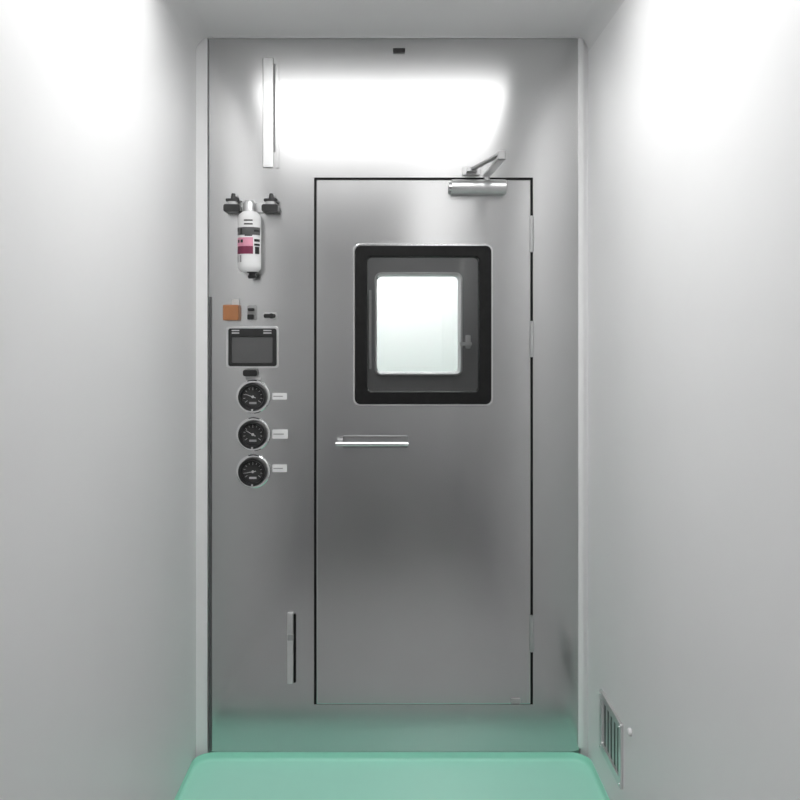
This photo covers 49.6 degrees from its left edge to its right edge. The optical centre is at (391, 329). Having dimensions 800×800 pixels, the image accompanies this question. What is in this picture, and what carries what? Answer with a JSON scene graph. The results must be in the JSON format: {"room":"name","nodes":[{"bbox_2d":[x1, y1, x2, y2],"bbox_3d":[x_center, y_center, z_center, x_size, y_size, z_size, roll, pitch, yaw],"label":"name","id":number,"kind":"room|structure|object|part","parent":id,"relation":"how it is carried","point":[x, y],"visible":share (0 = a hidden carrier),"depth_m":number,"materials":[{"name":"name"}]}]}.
{"room":"clean room","nodes":[
{"label":"clean room","id":0,"kind":"room"},
{"bbox_2d":[0,0,195,799],"bbox_3d":[-0.810,0.230,-0.380,0.100,2.974,7.640,0,0,0],"label":"wall","id":1,"kind":"structure","parent":0,"point":[98,97],"depth_m":2.19,"materials":[{"name":"paint"}]},
{"bbox_2d":[159,0,210,51],"bbox_3d":[-0.730,-1.107,-0.420,0.060,0.060,7.559,0,0,0],"label":"trim","id":2,"kind":"structure","parent":1,"relation":"attached to","point":[182,12],"depth_m":3.12,"materials":[{"name":"paint"}]},
{"bbox_2d":[174,752,609,799],"bbox_3d":[0.000,1.667,3.179,1.518,0.060,0.359,0,0,0],"label":"floor","id":3,"kind":"structure","parent":0,"point":[212,775],"depth_m":3.23,"materials":[{"name":"green plastic"}]},
{"bbox_2d":[189,0,594,36],"bbox_3d":[0.000,-1.187,-0.420,1.520,0.100,7.560,0,0,0],"label":"ceiling","id":4,"kind":"structure","parent":0,"point":[221,18],"depth_m":3.16,"materials":[{"name":"paint"}]},
{"bbox_2d":[196,37,587,756],"bbox_3d":[0.000,0.230,3.400,1.520,2.974,0.080,0,0,0],"label":"door frame","id":5,"kind":"structure","parent":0,"point":[202,51],"depth_m":3.36,"materials":[{"name":"white paint"}]},
{"bbox_2d":[209,297,211,750],"bbox_3d":[-0.704,0.752,3.358,0.010,1.760,0.004,0,0,0],"label":"trim","id":6,"kind":"structure","parent":5,"relation":"attached to","point":[210,298],"depth_m":3.36,"materials":[{"name":"silver metal"}]},
{"bbox_2d":[209,39,578,752],"bbox_3d":[0.008,0.268,3.384,1.436,2.798,0.072,0,0,0],"label":"panel","id":7,"kind":"object","parent":5,"relation":"attached to","point":[285,114],"visible":0.98,"depth_m":3.36,"materials":[{"name":"silver metal"}]},
{"bbox_2d":[223,299,239,319],"bbox_3d":[-0.620,-0.079,3.342,0.060,0.083,0.035,0,0,0],"label":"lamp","id":8,"kind":"object","parent":7,"relation":"attached to","point":[230,312],"visible":1,"depth_m":3.33,"materials":[{"name":"plastic"}]},
{"bbox_2d":[223,193,279,278],"bbox_3d":[-0.538,-0.360,3.308,0.208,0.328,0.104,0,0,0],"label":"canister","id":9,"kind":"object","parent":7,"relation":"attached to","point":[249,220],"visible":1,"depth_m":3.28,"materials":[{"name":"white plastic"}]},
{"bbox_3d":[-0.611,-0.487,3.322,0.062,0.074,0.055,0,0,0],"label":"black knob","id":10,"kind":"part","parent":9,"relation":"part of","materials":[{"name":"plastic"}]},
{"bbox_2d":[238,227,259,234],"bbox_3d":[-0.544,-0.373,3.274,0.086,0.029,0.034,0,0,0],"label":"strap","id":11,"kind":"object","parent":9,"relation":"on","point":[241,230],"depth_m":3.26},
{"bbox_3d":[-0.466,-0.487,3.322,0.062,0.074,0.055,0,0,0],"label":"black knob","id":12,"kind":"part","parent":9,"relation":"part of","materials":[{"name":"plastic"}]},
{"bbox_2d":[247,305,256,319],"bbox_3d":[-0.542,-0.067,3.345,0.037,0.056,0.030,0,0,0],"label":"switch","id":13,"kind":"object","parent":7,"relation":"attached to","point":[251,309],"visible":1,"depth_m":3.35,"materials":[{"name":"grey paint"}]},
{"bbox_3d":[-0.544,-0.050,3.342,0.025,0.019,0.024,0,0,0],"label":"lever","id":14,"kind":"part","parent":13,"relation":"part of","materials":[{"name":"black plastic"}]},
{"bbox_2d":[243,370,260,379],"bbox_3d":[-0.541,0.173,3.346,0.066,0.039,0.028,0,0,0],"label":"switch","id":15,"kind":"object","parent":7,"relation":"attached to","point":[245,372],"visible":1,"depth_m":3.33,"materials":[{"name":"black plastic"}]},
{"bbox_2d":[226,326,278,367],"bbox_3d":[-0.540,0.067,3.352,0.204,0.161,0.017,0,0,0],"label":"control display","id":16,"kind":"object","parent":7,"relation":"attached to","point":[246,346],"visible":1,"depth_m":3.35,"materials":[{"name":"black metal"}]},
{"bbox_2d":[236,454,269,487],"bbox_3d":[-0.537,0.547,3.342,0.131,0.131,0.036,0,0,0],"label":"pressure gauge","id":17,"kind":"object","parent":7,"relation":"attached to","point":[253,470],"visible":1,"depth_m":3.34,"materials":[{"name":"metal"}]},
{"bbox_2d":[236,417,269,450],"bbox_3d":[-0.537,0.404,3.342,0.131,0.131,0.036,0,0,0],"label":"pressure gauge","id":18,"kind":"object","parent":7,"relation":"attached to","point":[253,433],"visible":1,"depth_m":3.34,"materials":[{"name":"metal"}]},
{"bbox_2d":[236,380,269,413],"bbox_3d":[-0.537,0.258,3.342,0.131,0.131,0.036,0,0,0],"label":"pressure gauge","id":19,"kind":"object","parent":7,"relation":"attached to","point":[252,396],"visible":1,"depth_m":3.34,"materials":[{"name":"metal"}]},
{"bbox_2d":[263,312,276,319],"bbox_3d":[-0.471,-0.054,3.343,0.054,0.027,0.034,0,0,0],"label":"switch","id":20,"kind":"object","parent":7,"relation":"attached to","point":[267,315],"visible":1,"depth_m":3.35,"materials":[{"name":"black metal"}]},
{"bbox_2d":[272,465,286,471],"bbox_3d":[-0.435,0.536,3.358,0.056,0.029,0.005,0,0,0],"label":"name tag","id":21,"kind":"object","parent":7,"relation":"attached to","point":[275,468],"visible":1,"depth_m":3.36,"materials":[{"name":"white plastic"}]},
{"bbox_2d":[272,393,286,399],"bbox_3d":[-0.435,0.257,3.358,0.056,0.025,0.005,0,0,0],"label":"name tag","id":22,"kind":"object","parent":7,"relation":"attached to","point":[275,396],"visible":1,"depth_m":3.36,"materials":[{"name":"white plastic"}]},
{"bbox_2d":[272,430,287,438],"bbox_3d":[-0.434,0.404,3.358,0.060,0.035,0.005,0,0,0],"label":"name tag","id":23,"kind":"object","parent":7,"relation":"attached to","point":[276,434],"visible":1,"depth_m":3.36,"materials":[{"name":"white plastic"}]},
{"bbox_2d":[287,612,295,683],"bbox_3d":[-0.389,1.232,3.351,0.033,0.276,0.018,0,0,0],"label":"grip","id":24,"kind":"object","parent":7,"relation":"attached to","point":[291,617],"visible":1,"depth_m":3.35,"materials":[{"name":"silver metal"}]},
{"bbox_2d":[314,178,533,703],"bbox_3d":[0.123,0.431,3.358,0.852,2.044,0.114,0,0,0],"label":"door","id":25,"kind":"structure","parent":7,"relation":"attached to","point":[423,500],"depth_m":3.36,"materials":[{"name":"silver metal"}]},
{"bbox_3d":[-0.064,0.433,3.355,0.252,0.047,0.008,0,0,0],"label":"handle plate","id":26,"kind":"part","parent":25,"relation":"part of","materials":[{"name":"metal"}]},
{"bbox_3d":[0.120,-0.019,3.353,0.544,0.629,0.011,0,0,0],"label":"window trim","id":27,"kind":"part","parent":25,"relation":"part of","materials":[{"name":"rubber"}]},
{"bbox_2d":[449,150,506,194],"bbox_3d":[0.328,-0.577,3.172,0.218,0.112,0.375,0,0,0],"label":"door closer","id":28,"kind":"object","parent":25,"relation":"attached to","point":[486,186],"depth_m":3.30,"materials":[{"name":"silver metal"}]},
{"bbox_3d":[0.347,-0.605,3.151,0.030,0.030,0.339,0,0,-12],"label":"fore arm","id":29,"kind":"part","parent":28,"relation":"part of","materials":[{"name":"grey paint"}]},
{"bbox_3d":[0.372,-0.596,3.165,0.028,0.014,0.330,0,0,-3],"label":"arm","id":30,"kind":"part","parent":28,"relation":"part of","materials":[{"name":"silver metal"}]},
{"bbox_2d":[578,37,583,747],"bbox_3d":[0.732,0.243,3.354,0.020,2.748,0.011,0,0,0],"label":"trim","id":31,"kind":"structure","parent":5,"relation":"attached to","point":[580,40],"depth_m":3.35,"materials":[{"name":"white plastic"}]},
{"bbox_2d":[377,277,457,371],"bbox_3d":[0.150,0.332,6.950,3.500,2.730,0.100,0,0,0],"label":"wall","id":32,"kind":"structure","parent":0,"point":[417,317],"depth_m":6.90,"materials":[{"name":"paint"}]},
{"bbox_2d":[367,258,477,390],"bbox_3d":[0.130,0.382,4.491,1.527,2.630,0.178,0,0,0],"label":"door","id":33,"kind":"structure","parent":0,"point":[467,380],"depth_m":4.40,"materials":[{"name":"silver metal"}]},
{"bbox_2d":[369,272,471,375],"bbox_3d":[0.142,-0.030,4.475,0.518,0.523,0.250,0,0,0],"label":"window","id":34,"kind":"structure","parent":33,"relation":"in","point":[467,343],"depth_m":4.39,"materials":[{"name":"silver metal"}]},
{"bbox_3d":[-0.111,-0.003,4.394,0.013,0.401,0.017,0,0,0],"label":"rail","id":35,"kind":"part","parent":34,"relation":"part of","materials":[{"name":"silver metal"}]},
{"bbox_2d":[588,0,799,799],"bbox_3d":[0.810,0.230,-0.380,0.100,2.974,7.640,0,0,0],"label":"wall","id":36,"kind":"structure","parent":0,"point":[694,105],"depth_m":2.18,"materials":[{"name":"paint"}]},
{"bbox_2d":[573,0,624,51],"bbox_3d":[0.730,-1.107,-0.420,0.060,0.060,7.559,0,0,0],"label":"trim","id":37,"kind":"structure","parent":36,"relation":"attached to","point":[601,12],"depth_m":3.12,"materials":[{"name":"paint"}]},
{"bbox_2d":[599,689,622,789],"bbox_3d":[0.754,1.405,2.990,0.012,0.215,0.290,0,0,0],"label":"air vent","id":38,"kind":"object","parent":36,"relation":"in","point":[610,725],"visible":1,"depth_m":2.99,"materials":[{"name":"silver metal"}]},
{"bbox_2d":[627,728,631,735],"bbox_3d":[0.754,1.279,2.755,0.012,0.026,0.026,0,0,0],"label":"stud","id":39,"kind":"object","parent":36,"relation":"attached to","point":[629,731],"visible":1,"depth_m":2.75,"materials":[{"name":"white plastic"}]}
]}

